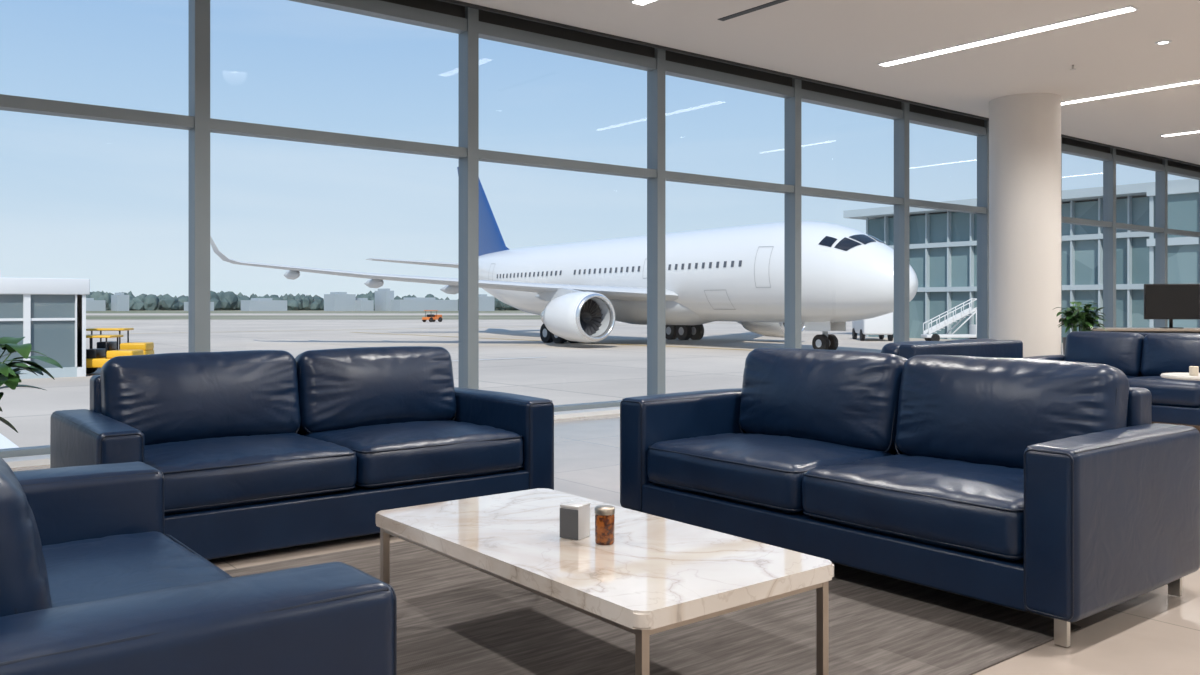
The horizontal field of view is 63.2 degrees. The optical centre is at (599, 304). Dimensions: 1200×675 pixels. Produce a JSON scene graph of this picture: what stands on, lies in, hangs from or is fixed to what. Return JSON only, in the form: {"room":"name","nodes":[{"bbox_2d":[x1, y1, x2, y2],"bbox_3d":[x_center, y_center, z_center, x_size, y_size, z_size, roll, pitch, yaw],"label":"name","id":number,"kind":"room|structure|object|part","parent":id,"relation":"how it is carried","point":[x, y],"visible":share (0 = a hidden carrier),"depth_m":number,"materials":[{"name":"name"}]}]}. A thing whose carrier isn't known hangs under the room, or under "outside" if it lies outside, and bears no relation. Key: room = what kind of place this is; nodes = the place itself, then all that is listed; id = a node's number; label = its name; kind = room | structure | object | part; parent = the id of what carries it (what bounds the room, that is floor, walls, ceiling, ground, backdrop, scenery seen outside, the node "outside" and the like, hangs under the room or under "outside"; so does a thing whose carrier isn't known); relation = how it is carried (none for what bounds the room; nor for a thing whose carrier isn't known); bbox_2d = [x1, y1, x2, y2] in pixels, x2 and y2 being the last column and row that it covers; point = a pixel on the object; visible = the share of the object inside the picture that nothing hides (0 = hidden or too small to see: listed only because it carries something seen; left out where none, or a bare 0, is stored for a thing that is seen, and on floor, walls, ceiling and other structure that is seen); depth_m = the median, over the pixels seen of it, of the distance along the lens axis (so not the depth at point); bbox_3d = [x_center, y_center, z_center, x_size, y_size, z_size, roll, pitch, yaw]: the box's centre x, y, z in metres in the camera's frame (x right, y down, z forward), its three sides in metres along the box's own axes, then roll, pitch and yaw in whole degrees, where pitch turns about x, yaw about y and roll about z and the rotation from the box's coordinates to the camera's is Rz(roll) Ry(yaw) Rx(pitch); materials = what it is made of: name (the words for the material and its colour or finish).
{"room":"airport terminal","nodes":[
{"label":"airport terminal","id":0,"kind":"room"},
{"bbox_2d":[11,414,1199,674],"bbox_3d":[7.490,1.300,8.261,32.000,0.300,13.650,0,0,-38],"label":"floor","id":1,"kind":"structure","parent":0,"point":[1155,632],"depth_m":3.65,"materials":[{"name":"tile"}]},
{"bbox_2d":[0,337,62,432],"bbox_3d":[-3.227,0.660,4.854,0.902,0.980,0.953,0,0,-38],"label":"potted plant","id":2,"kind":"object","parent":1,"relation":"on","point":[10,377],"visible":1,"depth_m":4.91,"materials":[{"name":"green plant"}]},
{"bbox_2d":[0,457,396,674],"bbox_3d":[-1.303,0.709,2.272,0.930,0.882,1.872,0,0,-38],"label":"leather armchair","id":3,"kind":"object","parent":1,"relation":"on","point":[92,582],"visible":1,"depth_m":1.73,"materials":[{"name":"blue leather"}]},
{"bbox_2d":[0,457,52,616],"bbox_3d":[-1.459,0.500,2.146,0.317,0.459,1.359,-14,9,-38],"label":"cushion","id":4,"kind":"object","parent":3,"relation":"on","point":[24,583],"depth_m":1.68,"materials":[{"name":"blue leather"}]},
{"bbox_3d":[-1.806,0.818,2.900,0.923,0.620,0.262,0,0,-38],"label":"arm","id":5,"kind":"part","parent":3,"relation":"part of","materials":[{"name":"blue leather"}]},
{"bbox_2d":[42,531,231,606],"bbox_3d":[-1.197,0.799,2.355,0.660,0.275,1.357,0,0,-38],"label":"seat cushion","id":6,"kind":"object","parent":3,"relation":"on","point":[82,566],"depth_m":2.51,"materials":[{"name":"blue leather"}]},
{"bbox_3d":[-0.807,0.817,1.638,0.922,0.619,0.262,0,0,-38],"label":"arm","id":7,"kind":"part","parent":3,"relation":"part of","materials":[{"name":"blue leather"}]},
{"bbox_2d":[50,346,553,559],"bbox_3d":[-1.485,0.693,5.120,2.313,0.902,1.123,0,0,-38],"label":"leather sofa","id":8,"kind":"object","parent":1,"relation":"on","point":[254,450],"visible":0.84,"depth_m":4.87,"materials":[{"name":"blue leather"}]},
{"bbox_3d":[-2.317,0.819,4.467,0.197,0.613,1.113,0,0,-38],"label":"arm","id":9,"kind":"part","parent":8,"relation":"part of","materials":[{"name":"blue leather"}]},
{"bbox_3d":[-1.783,0.734,5.496,1.950,0.768,0.158,0,0,-38],"label":"frame","id":10,"kind":"part","parent":8,"relation":"part of","materials":[{"name":"blue leather"}]},
{"bbox_2d":[100,350,300,444],"bbox_3d":[-2.046,0.482,5.051,0.960,0.479,0.316,0,-11,-38],"label":"cushion","id":11,"kind":"object","parent":8,"relation":"on","point":[185,396],"depth_m":4.92,"materials":[{"name":"blue leather"}]},
{"bbox_2d":[145,433,356,514],"bbox_3d":[-1.778,0.796,4.714,0.966,0.279,0.850,0,0,-38],"label":"seat cushion","id":12,"kind":"object","parent":8,"relation":"on","point":[204,473],"depth_m":4.46,"materials":[{"name":"blue leather"}]},
{"bbox_2d":[295,346,455,433],"bbox_3d":[-1.291,0.482,5.648,0.963,0.477,0.324,0,-11,-38],"label":"cushion","id":13,"kind":"object","parent":8,"relation":"on","point":[341,389],"depth_m":5.48,"materials":[{"name":"blue leather"}]},
{"bbox_2d":[305,420,522,487],"bbox_3d":[-1.022,0.795,5.314,0.963,0.279,0.851,0,0,-38],"label":"seat cushion","id":14,"kind":"object","parent":8,"relation":"on","point":[388,453],"depth_m":5.05,"materials":[{"name":"blue leather"}]},
{"bbox_3d":[-0.659,0.819,5.781,0.198,0.615,1.113,0,0,-38],"label":"arm","id":15,"kind":"part","parent":8,"relation":"part of","materials":[{"name":"blue leather"}]},
{"bbox_2d":[2,406,619,467],"bbox_3d":[3.598,1.127,13.174,32.000,0.045,0.225,0,0,-38],"label":"trim","id":16,"kind":"structure","parent":1,"relation":"on","point":[34,460],"depth_m":9.83,"materials":[{"name":"white"}]},
{"bbox_2d":[0,400,621,457],"bbox_3d":[3.469,1.105,13.336,32.000,0.090,0.150,0,0,-38],"label":"rail","id":17,"kind":"object","parent":1,"relation":"on","point":[34,450],"visible":0.02,"depth_m":7.31,"materials":[{"name":"silver metal"}]},
{"bbox_2d":[0,0,1199,394],"bbox_3d":[3.469,-0.930,13.336,32.000,4.160,0.180,0,0,-38],"label":"window","id":18,"kind":"structure","parent":1,"relation":"on","point":[198,122],"depth_m":10.99,"materials":[{"name":"silver metal"}]},
{"bbox_2d":[225,541,1080,674],"bbox_3d":[-0.087,1.147,3.733,2.500,0.006,2.640,0,0,-38],"label":"area rug","id":19,"kind":"object","parent":1,"relation":"on","point":[454,618],"visible":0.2,"depth_m":3.40,"materials":[{"name":"grey carpet"}]},
{"bbox_2d":[375,488,833,674],"bbox_3d":[-0.063,0.937,3.107,0.740,0.414,1.450,0,0,-38],"label":"coffee table","id":20,"kind":"object","parent":19,"relation":"on","point":[658,574],"visible":0.99,"depth_m":2.79,"materials":[{"name":"white stone"}]},
{"bbox_2d":[559,501,590,539],"bbox_3d":[-0.078,0.677,3.070,0.071,0.105,0.072,0,0,32],"label":"box","id":21,"kind":"object","parent":20,"relation":"on","point":[574,515],"visible":1,"depth_m":3.04,"materials":[{"name":"silver metal"}]},
{"bbox_3d":[-0.097,0.681,3.040,0.069,0.092,0.002,0,0,32],"label":"panel","id":22,"kind":"part","parent":21,"relation":"part of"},
{"bbox_3d":[-0.078,0.628,3.070,0.071,0.006,0.072,0,0,32],"label":"lid","id":23,"kind":"part","parent":21,"relation":"part of","materials":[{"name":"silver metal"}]},
{"bbox_2d":[595,505,614,544],"bbox_3d":[0.015,0.674,2.990,0.062,0.111,0.062,0,0,-38],"label":"jar","id":24,"kind":"object","parent":20,"relation":"on","point":[604,514],"visible":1,"depth_m":2.96,"materials":[{"name":"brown glass"}]},
{"bbox_3d":[0.015,0.628,2.990,0.062,0.020,0.062,0,0,-38],"label":"jar lid","id":25,"kind":"part","parent":24,"relation":"part of","materials":[{"name":"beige metal"}]},
{"bbox_2d":[620,348,1199,646],"bbox_3d":[1.231,0.685,4.445,1.062,0.917,2.372,0,0,-38],"label":"leather sofa","id":26,"kind":"object","parent":19,"relation":"on","point":[1049,488],"visible":1,"depth_m":3.95,"materials":[{"name":"blue leather"}]},
{"bbox_3d":[0.561,0.766,5.298,1.053,0.599,0.203,0,0,-38],"label":"arm","id":27,"kind":"part","parent":26,"relation":"part of","materials":[{"name":"blue leather"}]},
{"bbox_2d":[647,433,891,513],"bbox_3d":[0.821,0.794,4.751,0.792,0.275,0.988,0,0,-38],"label":"seat cushion","id":28,"kind":"object","parent":26,"relation":"on","point":[725,473],"depth_m":4.54,"materials":[{"name":"blue leather"}]},
{"bbox_2d":[739,348,907,453],"bbox_3d":[1.133,0.476,5.000,0.326,0.493,0.990,14,-9,-38],"label":"cushion","id":29,"kind":"object","parent":26,"relation":"on","point":[846,399],"depth_m":4.81,"materials":[{"name":"blue leather"}]},
{"bbox_2d":[802,454,1023,560],"bbox_3d":[1.432,0.797,3.974,0.793,0.276,0.986,0,0,-38],"label":"seat cushion","id":30,"kind":"object","parent":26,"relation":"on","point":[925,507],"depth_m":3.75,"materials":[{"name":"blue leather"}]},
{"bbox_2d":[895,355,1128,468],"bbox_3d":[1.747,0.476,4.224,0.321,0.496,0.986,14,-9,-38],"label":"cushion","id":31,"kind":"object","parent":26,"relation":"on","point":[986,411],"depth_m":4.10,"materials":[{"name":"blue leather"}]},
{"bbox_3d":[1.584,0.697,4.724,0.158,0.723,2.000,0,0,-38],"label":"frame","id":32,"kind":"part","parent":26,"relation":"part of","materials":[{"name":"blue leather"}]},
{"bbox_3d":[1.909,0.767,3.598,1.051,0.599,0.203,0,0,-38],"label":"arm","id":33,"kind":"part","parent":26,"relation":"part of","materials":[{"name":"blue leather"}]},
{"bbox_2d":[881,339,1022,358],"bbox_3d":[2.803,0.723,8.413,1.992,0.854,0.901,0,0,-38],"label":"lounge sofa","id":34,"kind":"object","parent":1,"relation":"on","point":[963,347],"visible":0.16,"depth_m":8.01,"materials":[{"name":"blue leather"}]},
{"bbox_2d":[881,341,942,355],"bbox_3d":[2.595,0.512,8.013,0.815,0.429,0.319,0,11,-38],"label":"cushion","id":35,"kind":"object","parent":34,"relation":"on","point":[897,348],"depth_m":7.75,"materials":[{"name":"blue leather"}]},
{"bbox_2d":[945,339,994,341],"bbox_3d":[3.238,0.512,8.522,0.816,0.429,0.319,0,11,-38],"label":"cushion","id":36,"kind":"object","parent":34,"relation":"on","point":[962,340],"depth_m":8.39,"materials":[{"name":"blue leather"}]},
{"bbox_2d":[989,93,1060,356],"bbox_3d":[5.902,-0.850,13.566,0.980,4.000,0.980,0,0,-38],"label":"column","id":37,"kind":"structure","parent":1,"relation":"on","point":[1025,128],"depth_m":13.18,"materials":[{"name":"white paint"}]},
{"bbox_2d":[1052,302,1106,354],"bbox_3d":[5.935,0.554,12.021,0.635,1.193,0.585,0,0,-38],"label":"potted plant","id":38,"kind":"object","parent":1,"relation":"on","point":[1085,320],"visible":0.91,"depth_m":11.95,"materials":[{"name":"green plant"}]},
{"bbox_3d":[5.915,0.775,12.020,0.400,0.750,0.400,0,0,-38],"label":"planter","id":39,"kind":"part","parent":38,"relation":"part of","materials":[{"name":"grey ceramic"}]},
{"bbox_2d":[1023,331,1199,425],"bbox_3d":[5.378,0.708,9.108,0.950,0.885,2.612,0,0,-38],"label":"lounge sofa","id":40,"kind":"object","parent":1,"relation":"on","point":[1142,357],"visible":0.46,"depth_m":9.27,"materials":[{"name":"blue leather"}]},
{"bbox_3d":[4.627,0.796,10.063,0.941,0.554,0.184,0,0,-38],"label":"arm","id":41,"kind":"part","parent":40,"relation":"part of","materials":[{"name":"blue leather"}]},
{"bbox_2d":[1064,331,1143,376],"bbox_3d":[5.075,0.498,9.828,0.320,0.459,0.749,14,-9,-38],"label":"cushion","id":42,"kind":"object","parent":40,"relation":"on","point":[1123,351],"depth_m":9.66,"materials":[{"name":"blue leather"}]},
{"bbox_2d":[1128,376,1199,407],"bbox_3d":[5.272,0.799,9.023,0.679,0.274,0.749,0,0,-38],"label":"seat cushion","id":43,"kind":"object","parent":40,"relation":"on","point":[1165,392],"depth_m":8.73,"materials":[{"name":"blue leather"}]},
{"bbox_2d":[1141,333,1199,375],"bbox_3d":[5.543,0.497,9.238,0.320,0.460,0.748,14,-9,-38],"label":"cushion","id":44,"kind":"object","parent":40,"relation":"on","point":[1161,353],"depth_m":9.23,"materials":[{"name":"blue leather"}]},
{"bbox_2d":[1082,327,1199,332],"bbox_3d":[7.949,0.733,13.179,2.500,0.835,0.680,0,0,13],"label":"reception desk","id":45,"kind":"object","parent":1,"relation":"on","point":[1109,329],"visible":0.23,"depth_m":13.04,"materials":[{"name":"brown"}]},
{"bbox_2d":[1103,331,1199,332],"bbox_3d":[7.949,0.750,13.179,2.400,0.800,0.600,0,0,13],"label":"countertop","id":46,"kind":"structure","parent":45,"relation":"on","point":[1103,331],"depth_m":12.99,"materials":[{"name":"grey"}]},
{"bbox_2d":[1144,284,1199,327],"bbox_3d":[7.705,0.014,13.158,0.680,0.600,0.180,0,0,13],"label":"computer monitor","id":47,"kind":"object","parent":45,"relation":"on","point":[1161,301],"visible":0.97,"depth_m":13.13,"materials":[{"name":"black plastic"}]},
{"bbox_2d":[1160,373,1199,380],"bbox_3d":[3.842,0.797,6.182,0.510,0.705,0.510,0,0,-38],"label":"side table","id":48,"kind":"object","parent":1,"relation":"on","point":[1180,376],"visible":0.55,"depth_m":6.14,"materials":[{"name":"grey stone"}]},
{"bbox_2d":[1189,366,1198,375],"bbox_3d":[3.747,0.410,6.157,0.052,0.068,0.052,0,0,-38],"label":"candle","id":49,"kind":"object","parent":48,"relation":"on","point":[1193,370],"visible":1,"depth_m":6.14,"materials":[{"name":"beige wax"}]},
{"bbox_2d":[630,0,655,4],"bbox_3d":[0.683,-2.841,8.769,0.150,0.018,1.100,0,0,-38],"label":"strip light","id":50,"kind":"object","parent":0,"point":[640,2],"depth_m":9.13,"materials":[{"name":"white plastic"}]},
{"bbox_2d":[457,0,1199,164],"bbox_3d":[7.505,-3.075,8.241,32.600,0.550,14.200,0,0,-38],"label":"ceiling","id":51,"kind":"structure","parent":0,"point":[839,42],"depth_m":10.68,"materials":[{"name":"white paint"}]},
{"bbox_2d":[718,0,787,20],"bbox_3d":[1.607,-2.847,9.246,0.080,0.006,1.300,0,0,-38],"label":"ceiling vent","id":52,"kind":"object","parent":51,"relation":"in","point":[772,3],"visible":1,"depth_m":9.41,"materials":[{"name":"grey metal"}]},
{"bbox_2d":[437,0,1199,166],"bbox_3d":[3.652,-2.915,13.105,32.000,0.190,0.030,0,0,-38],"label":"trim","id":53,"kind":"structure","parent":51,"relation":"attached to","point":[456,2],"depth_m":11.37,"materials":[{"name":"grey metal"}]},
{"bbox_2d":[877,6,1137,66],"bbox_3d":[4.224,-2.841,10.451,0.150,0.018,2.860,0,0,-38],"label":"strip light","id":54,"kind":"object","parent":51,"relation":"attached to","point":[1128,8],"depth_m":10.25,"materials":[{"name":"white plastic"}]},
{"bbox_2d":[1061,79,1199,104],"bbox_3d":[7.242,-2.841,12.842,0.150,0.018,2.860,0,0,-38],"label":"strip light","id":55,"kind":"object","parent":51,"relation":"attached to","point":[1198,80],"depth_m":13.00,"materials":[{"name":"white plastic"}]},
{"bbox_2d":[1155,40,1171,44],"bbox_3d":[6.103,-2.844,10.575,0.160,0.012,0.160,0,0,-38],"label":"recessed light","id":56,"kind":"object","parent":51,"relation":"in","point":[1162,42],"visible":1,"depth_m":10.57,"materials":[{"name":"white"}]},
{"bbox_2d":[1160,130,1199,136],"bbox_3d":[10.338,-2.841,15.294,0.150,0.018,2.860,0,0,-38],"label":"strip light","id":57,"kind":"object","parent":51,"relation":"attached to","point":[1197,131],"depth_m":16.14,"materials":[{"name":"white plastic"}]},
{"label":"outside","id":58,"kind":"structure","parent":0,"visible":0},
{"bbox_2d":[86,310,540,318],"bbox_3d":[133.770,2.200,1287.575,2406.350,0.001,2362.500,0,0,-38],"label":"grass field","id":59,"kind":"structure","parent":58,"point":[106,311],"depth_m":204.49,"materials":[{"name":"green plant"}]},
{"bbox_2d":[86,290,518,310],"bbox_3d":[15.856,-1.484,416.605,521.728,10.261,423.207,0,0,-38],"label":"tree line","id":60,"kind":"object","parent":59,"relation":"on","point":[229,300],"visible":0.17,"depth_m":395.51,"materials":[{"name":"green plant"}]},
{"bbox_2d":[86,313,535,314],"bbox_3d":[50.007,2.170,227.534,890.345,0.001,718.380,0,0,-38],"label":"strip","id":61,"kind":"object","parent":59,"relation":"on","point":[86,313],"depth_m":249.20,"materials":[{"name":"plant"}]},
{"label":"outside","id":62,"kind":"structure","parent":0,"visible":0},
{"bbox_2d":[0,319,1062,446],"bbox_3d":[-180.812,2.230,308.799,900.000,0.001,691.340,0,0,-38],"label":"ground","id":63,"kind":"structure","parent":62,"point":[564,373],"depth_m":48.92,"materials":[{"name":"concrete"}]},
{"bbox_2d":[19,367,76,378],"bbox_3d":[-19.804,2.080,30.464,5.900,0.300,4.600,0,0,-38],"label":"base","id":64,"kind":"object","parent":63,"relation":"on","point":[65,371],"visible":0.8,"depth_m":29.95,"materials":[{"name":"grey"}]},
{"bbox_2d":[0,294,74,368],"bbox_3d":[-19.823,0.805,30.449,5.750,2.250,4.400,0,0,-38],"label":"glazing","id":65,"kind":"object","parent":64,"relation":"on","point":[55,340],"visible":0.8,"depth_m":29.89,"materials":[{"name":"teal glass"}]},
{"bbox_2d":[0,294,85,376],"bbox_3d":[-19.798,0.955,30.456,5.900,2.550,4.620,0,0,-38],"label":"posts","id":66,"kind":"object","parent":64,"relation":"on","point":[80,300],"visible":0.53,"depth_m":30.31,"materials":[{"name":"white metal"}]},
{"bbox_2d":[0,277,89,294],"bbox_3d":[-19.804,-0.570,30.464,6.100,0.500,4.800,0,0,-38],"label":"roof","id":67,"kind":"structure","parent":66,"relation":"on","point":[39,286],"depth_m":29.72,"materials":[{"name":"white metal"}]},
{"bbox_2d":[86,335,142,373],"bbox_3d":[-15.902,1.598,31.305,2.132,1.262,1.148,0,0,-3],"label":"tug","id":68,"kind":"object","parent":63,"relation":"on","point":[95,358],"visible":0.47,"depth_m":30.92,"materials":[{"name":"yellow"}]},
{"bbox_2d":[86,328,153,354],"bbox_3d":[-17.603,1.536,35.505,2.340,1.385,1.260,0,0,-8],"label":"tug","id":69,"kind":"object","parent":63,"relation":"on","point":[147,347],"visible":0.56,"depth_m":35.13,"materials":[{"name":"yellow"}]},
{"bbox_2d":[0,357,539,448],"bbox_3d":[-4.420,2.217,26.558,21.950,0.002,21.125,0,0,-38],"label":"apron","id":70,"kind":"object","parent":63,"relation":"on","point":[5,443],"visible":0.12,"depth_m":15.74,"materials":[{"name":"white"}]},
{"bbox_2d":[422,310,441,321],"bbox_3d":[-22.003,1.459,128.019,1.400,1.539,2.600,0,0,34],"label":"tug","id":71,"kind":"object","parent":63,"relation":"on","point":[431,317],"visible":0.98,"depth_m":127.53,"materials":[{"name":"orange metal"}]},
{"bbox_2d":[133,323,740,349],"bbox_3d":[-6.332,2.213,56.310,180.007,0.002,72.156,0,0,-38],"label":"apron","id":72,"kind":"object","parent":63,"relation":"on","point":[710,323],"visible":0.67,"depth_m":68.60,"materials":[{"name":"grey concrete"}]},
{"bbox_2d":[210,167,917,349],"bbox_3d":[-0.450,-4.520,65.081,39.035,13.499,38.328,0,0,15],"label":"airplane","id":73,"kind":"object","parent":63,"relation":"on","point":[579,291],"visible":0.86,"depth_m":50.78,"materials":[{"name":"white metal"}]},
{"bbox_2d":[852,312,892,340],"bbox_3d":[17.313,1.179,62.109,1.920,2.099,4.600,0,0,6],"label":"van","id":74,"kind":"object","parent":63,"relation":"on","point":[882,325],"visible":0.75,"depth_m":59.86,"materials":[{"name":"white metal"}]},
{"bbox_2d":[921,298,976,340],"bbox_3d":[21.257,0.912,58.524,3.732,2.634,1.085,0,0,-3],"label":"stairs","id":75,"kind":"structure","parent":63,"relation":"on","point":[972,334],"depth_m":58.15,"materials":[{"name":"white metal"}]},
{"bbox_2d":[843,179,1198,342],"bbox_3d":[31.952,-2.185,64.186,18.200,8.830,25.050,0,0,-38],"label":"terminal building","id":76,"kind":"structure","parent":63,"relation":"on","point":[942,244],"depth_m":57.73,"materials":[{"name":"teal glass"}]},
{"bbox_2d":[1147,184,1198,327],"bbox_3d":[29.407,-1.235,41.791,14.400,6.930,5.400,0,0,-38],"label":"annex","id":77,"kind":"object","parent":63,"relation":"on","point":[1183,201],"visible":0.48,"depth_m":38.60,"materials":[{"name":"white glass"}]}
]}

